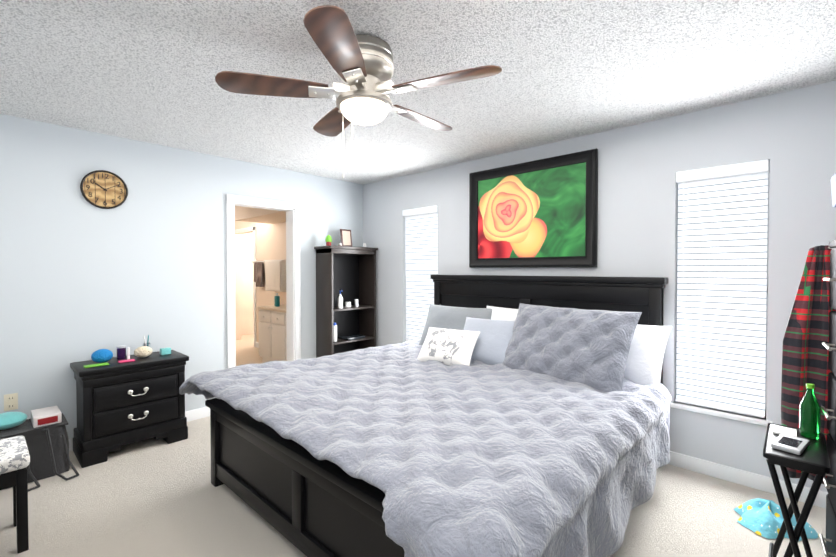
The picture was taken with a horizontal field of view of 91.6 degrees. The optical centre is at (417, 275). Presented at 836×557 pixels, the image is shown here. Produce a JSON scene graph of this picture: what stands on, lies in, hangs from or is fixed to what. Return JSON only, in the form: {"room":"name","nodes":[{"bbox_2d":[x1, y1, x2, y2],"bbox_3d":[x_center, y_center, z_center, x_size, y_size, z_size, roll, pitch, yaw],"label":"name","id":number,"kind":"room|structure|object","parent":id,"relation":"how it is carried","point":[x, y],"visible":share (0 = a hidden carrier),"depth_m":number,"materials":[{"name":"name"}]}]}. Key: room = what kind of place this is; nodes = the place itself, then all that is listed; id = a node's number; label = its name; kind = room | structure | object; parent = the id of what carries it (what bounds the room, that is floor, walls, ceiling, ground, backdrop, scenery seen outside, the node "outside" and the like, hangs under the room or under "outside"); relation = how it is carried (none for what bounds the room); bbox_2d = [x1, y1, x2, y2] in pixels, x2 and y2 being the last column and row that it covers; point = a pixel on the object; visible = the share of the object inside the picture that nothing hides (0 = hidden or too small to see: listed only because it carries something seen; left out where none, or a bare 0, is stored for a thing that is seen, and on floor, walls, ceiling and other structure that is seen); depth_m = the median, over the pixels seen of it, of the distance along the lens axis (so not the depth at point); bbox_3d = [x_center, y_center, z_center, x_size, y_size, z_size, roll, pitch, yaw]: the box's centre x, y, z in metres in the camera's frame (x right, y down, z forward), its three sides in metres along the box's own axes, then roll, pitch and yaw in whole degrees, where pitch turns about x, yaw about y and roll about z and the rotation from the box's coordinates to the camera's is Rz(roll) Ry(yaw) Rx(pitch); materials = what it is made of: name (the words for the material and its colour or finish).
{"room":"bedroom","nodes":[
{"label":"bedroom","id":0,"kind":"room"},
{"bbox_2d":[0,114,362,438],"bbox_3d":[-2.110,0.097,3.728,0.150,2.440,4.000,1,1,43],"label":"wall","id":1,"kind":"structure","parent":0,"point":[82,278],"depth_m":3.29,"materials":[{"name":"paint"}]},
{"bbox_2d":[4,393,17,410],"bbox_3d":[-2.841,0.884,2.836,0.008,0.115,0.070,1,1,43],"label":"electrical outlet","id":2,"kind":"object","parent":1,"relation":"attached to","point":[10,401],"visible":1,"depth_m":2.83,"materials":[{"name":"beige plastic"}]},
{"bbox_2d":[80,170,127,208],"bbox_3d":[-2.465,-0.675,3.199,0.024,0.300,0.300,1,1,43],"label":"clock","id":3,"kind":"object","parent":1,"relation":"attached to","point":[103,189],"visible":1,"depth_m":3.19,"materials":[{"name":"brown wood"}]},
{"bbox_2d":[69,407,209,451],"bbox_3d":[-2.563,1.279,3.137,0.014,0.095,2.130,1,1,43],"label":"baseboard","id":4,"kind":"structure","parent":1,"relation":"attached to","point":[195,414],"depth_m":3.70,"materials":[{"name":"white"}]},
{"bbox_2d":[226,194,300,368],"bbox_3d":[-1.621,0.262,4.245,0.168,2.095,0.790,1,1,43],"label":"door frame","id":5,"kind":"structure","parent":1,"relation":"attached to","point":[293,278],"depth_m":4.42,"materials":[{"name":"white wood"}]},
{"bbox_2d":[240,233,253,334],"bbox_3d":[-4.231,0.031,7.911,0.150,2.440,3.550,1,1,43],"label":"wall","id":6,"kind":"structure","parent":0,"point":[246,272],"depth_m":8.51,"materials":[{"name":"white paint"}]},
{"bbox_2d":[235,206,285,223],"bbox_3d":[-1.822,-0.995,5.749,2.200,0.320,0.620,1,1,43],"label":"ceiling","id":7,"kind":"structure","parent":0,"point":[250,214],"depth_m":5.99,"materials":[{"name":"beige paint"}]},
{"bbox_2d":[0,334,825,556],"bbox_3d":[-1.451,1.361,4.091,9.450,0.100,5.400,1,1,43],"label":"floor","id":8,"kind":"structure","parent":0,"point":[152,497],"depth_m":2.27,"materials":[{"name":"carpet"}]},
{"bbox_2d":[0,436,29,553],"bbox_3d":[-2.173,1.108,1.948,0.360,0.475,0.440,1,1,43],"label":"stool","id":9,"kind":"object","parent":8,"relation":"on","point":[14,458],"visible":1,"depth_m":1.97,"materials":[{"name":"black"}]},
{"bbox_2d":[0,405,78,491],"bbox_3d":[-2.548,1.115,2.671,0.467,0.431,0.443,1,1,43],"label":"side table","id":10,"kind":"object","parent":8,"relation":"on","point":[43,432],"visible":0.79,"depth_m":2.67,"materials":[{"name":"grey fabric"}]},
{"bbox_2d":[70,335,188,467],"bbox_3d":[-2.228,0.909,3.169,0.414,0.834,0.690,1,1,43],"label":"nightstand","id":11,"kind":"object","parent":8,"relation":"on","point":[122,398],"visible":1,"depth_m":3.02,"materials":[{"name":"black wood"}]},
{"bbox_2d":[116,345,125,358],"bbox_3d":[-2.326,0.602,3.187,0.062,0.100,0.062,1,1,43],"label":"jar","id":12,"kind":"object","parent":11,"relation":"on","point":[121,349],"depth_m":3.16,"materials":[{"name":"purple glass"}]},
{"bbox_2d":[143,335,150,347],"bbox_3d":[-2.233,0.569,3.345,0.056,0.160,0.056,1,1,43],"label":"reed diffuser","id":13,"kind":"object","parent":11,"relation":"on","point":[144,344],"depth_m":3.34,"materials":[{"name":"clear glass"}]},
{"bbox_2d":[258,309,286,362],"bbox_3d":[-1.580,0.888,5.577,1.530,0.800,0.576,1,1,43],"label":"bathroom vanity","id":14,"kind":"object","parent":8,"relation":"on","point":[272,332],"depth_m":5.61,"materials":[{"name":"white wood"}]},
{"bbox_2d":[257,305,285,312],"bbox_3d":[-1.582,0.470,5.580,1.545,0.035,0.564,1,1,43],"label":"countertop","id":15,"kind":"structure","parent":14,"relation":"on","point":[283,307],"depth_m":5.74,"materials":[{"name":"beige stone"}]},
{"bbox_2d":[274,293,279,306],"bbox_3d":[-2.026,0.350,5.844,0.080,0.193,0.050,1,1,43],"label":"bottle","id":16,"kind":"object","parent":15,"relation":"on","point":[276,298],"depth_m":5.83,"materials":[{"name":"teal plastic"}]},
{"bbox_2d":[314,229,377,357],"bbox_3d":[-0.827,0.381,4.752,0.325,1.840,0.680,1,1,43],"label":"bookcase","id":17,"kind":"object","parent":8,"relation":"on","point":[345,296],"visible":0.81,"depth_m":4.83,"materials":[{"name":"grey wood"}]},
{"bbox_2d":[340,229,351,246],"bbox_3d":[-0.848,-0.430,4.759,0.068,0.217,0.150,1,1,43],"label":"photo frame","id":18,"kind":"object","parent":17,"relation":"on","point":[346,239],"depth_m":4.74,"materials":[{"name":"red wood"}]},
{"bbox_2d":[179,275,671,556],"bbox_3d":[0.139,0.675,2.684,2.402,1.318,2.435,1,1,43],"label":"bed","id":19,"kind":"object","parent":8,"relation":"on","point":[504,416],"visible":1,"depth_m":2.01,"materials":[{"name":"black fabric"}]},
{"bbox_2d":[419,304,492,344],"bbox_3d":[0.344,0.508,3.696,0.760,0.442,0.319,1,1,43],"label":"pillow","id":20,"kind":"object","parent":19,"relation":"on","point":[439,316],"depth_m":3.70,"materials":[{"name":"grey fabric"}]},
{"bbox_2d":[487,306,517,320],"bbox_3d":[0.824,0.493,3.375,0.700,0.432,0.220,1,1,43],"label":"pillow","id":21,"kind":"object","parent":19,"relation":"on","point":[493,313],"depth_m":3.47,"materials":[{"name":"white fabric"}]},
{"bbox_2d":[624,325,671,385],"bbox_3d":[1.345,0.531,2.850,0.714,0.398,0.291,1,1,43],"label":"pillow","id":22,"kind":"object","parent":19,"relation":"on","point":[648,344],"depth_m":2.64,"materials":[{"name":"white fabric"}]},
{"bbox_2d":[734,498,818,540],"bbox_3d":[1.902,1.274,2.171,0.351,0.128,0.322,1,1,43],"label":"clothes","id":23,"kind":"object","parent":8,"relation":"on","point":[762,517],"visible":0.81,"depth_m":2.14,"materials":[{"name":"fabric"}]},
{"bbox_2d":[763,383,830,556],"bbox_3d":[1.582,0.910,1.707,0.190,0.878,0.440,1,1,43],"label":"tray table","id":24,"kind":"object","parent":8,"relation":"on","point":[803,448],"visible":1,"depth_m":1.64,"materials":[{"name":"black wood"}]},
{"bbox_2d":[799,383,820,438],"bbox_3d":[1.697,0.584,1.759,0.066,0.227,0.066,1,1,43],"label":"bottle","id":25,"kind":"object","parent":24,"relation":"on","point":[810,410],"depth_m":1.74,"materials":[{"name":"green glass"}]},
{"bbox_2d":[819,173,835,556],"bbox_3d":[1.741,0.419,1.322,0.548,1.872,1.199,1,1,39],"label":"chest","id":26,"kind":"object","parent":8,"relation":"on","point":[828,544],"visible":0.9,"depth_m":1.72,"materials":[{"name":"black"}]},
{"bbox_2d":[781,245,835,483],"bbox_3d":[1.838,0.418,1.909,0.194,1.114,0.058,1,1,43],"label":"garment","id":27,"kind":"object","parent":26,"relation":"hanging from","point":[805,351],"visible":0.69,"depth_m":1.91,"materials":[{"name":"fabric"}]},
{"bbox_2d":[0,0,835,184],"bbox_3d":[-0.263,-1.147,2.097,5.050,0.100,4.150,1,1,43],"label":"ceiling","id":28,"kind":"structure","parent":0,"point":[147,71],"depth_m":2.15,"materials":[{"name":"white paint"}]},
{"bbox_2d":[215,5,501,177],"bbox_3d":[-0.226,-0.778,1.995,1.262,0.636,1.218,1,1,43],"label":"ceiling fan","id":29,"kind":"object","parent":28,"relation":"hanging from","point":[362,66],"visible":1,"depth_m":1.84,"materials":[{"name":"brown wood"}]},
{"bbox_2d":[235,80,835,491],"bbox_3d":[-0.461,0.077,5.028,9.300,2.440,0.150,1,1,43],"label":"wall","id":30,"kind":"structure","parent":0,"point":[790,135],"depth_m":2.86,"materials":[{"name":"paint"}]},
{"bbox_2d":[235,227,255,346],"bbox_3d":[-3.179,0.197,7.540,1.040,2.120,0.168,1,1,43],"label":"door frame","id":31,"kind":"structure","parent":30,"relation":"attached to","point":[253,229],"depth_m":7.15,"materials":[{"name":"white wood"}]},
{"bbox_2d":[252,260,265,286],"bbox_3d":[-2.689,-0.032,6.926,0.490,0.453,0.092,1,1,43],"label":"towel","id":32,"kind":"object","parent":30,"relation":"attached to","point":[259,273],"visible":0.85,"depth_m":6.88,"materials":[{"name":"brown fabric"}]},
{"bbox_2d":[265,260,285,291],"bbox_3d":[-2.263,0.004,6.481,0.520,0.500,0.166,1,1,43],"label":"upper cabinet","id":33,"kind":"object","parent":30,"relation":"attached to","point":[275,275],"visible":0.96,"depth_m":6.36,"materials":[{"name":"white wood"}]},
{"bbox_2d":[402,205,437,340],"bbox_3d":[0.038,0.059,4.506,0.512,1.604,0.087,1,1,43],"label":"window blind","id":34,"kind":"object","parent":30,"relation":"attached to","point":[421,245],"visible":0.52,"depth_m":4.54,"materials":[{"name":"white plastic"}]},
{"bbox_2d":[469,148,597,267],"bbox_3d":[0.950,-0.530,3.569,1.200,0.920,0.048,1,1,43],"label":"framed picture","id":35,"kind":"object","parent":30,"relation":"attached to","point":[540,213],"visible":0.98,"depth_m":3.50,"materials":[{"name":"black"}]},
{"bbox_2d":[670,401,772,425],"bbox_3d":[1.998,0.908,2.710,0.555,0.030,0.125,1,1,43],"label":"window sill","id":36,"kind":"structure","parent":30,"relation":"attached to","point":[738,417],"depth_m":2.65,"materials":[{"name":"white"}]},
{"bbox_2d":[675,159,768,417],"bbox_3d":[1.994,0.087,2.692,0.487,1.604,0.087,1,1,43],"label":"window blind","id":37,"kind":"object","parent":30,"relation":"attached to","point":[721,285],"visible":0.96,"depth_m":2.68,"materials":[{"name":"white plastic"}]},
{"bbox_2d":[668,451,827,508],"bbox_3d":[1.042,1.273,3.542,4.750,0.095,0.014,1,1,43],"label":"baseboard","id":38,"kind":"structure","parent":30,"relation":"attached to","point":[737,476],"depth_m":2.60,"materials":[{"name":"white"}]},
{"bbox_2d":[765,162,769,415],"bbox_3d":[2.054,0.087,2.757,0.495,1.610,0.040,1,1,43],"label":"window","id":39,"kind":"structure","parent":30,"relation":"in","point":[767,293],"depth_m":2.58,"materials":[{"name":"white"}]}
]}

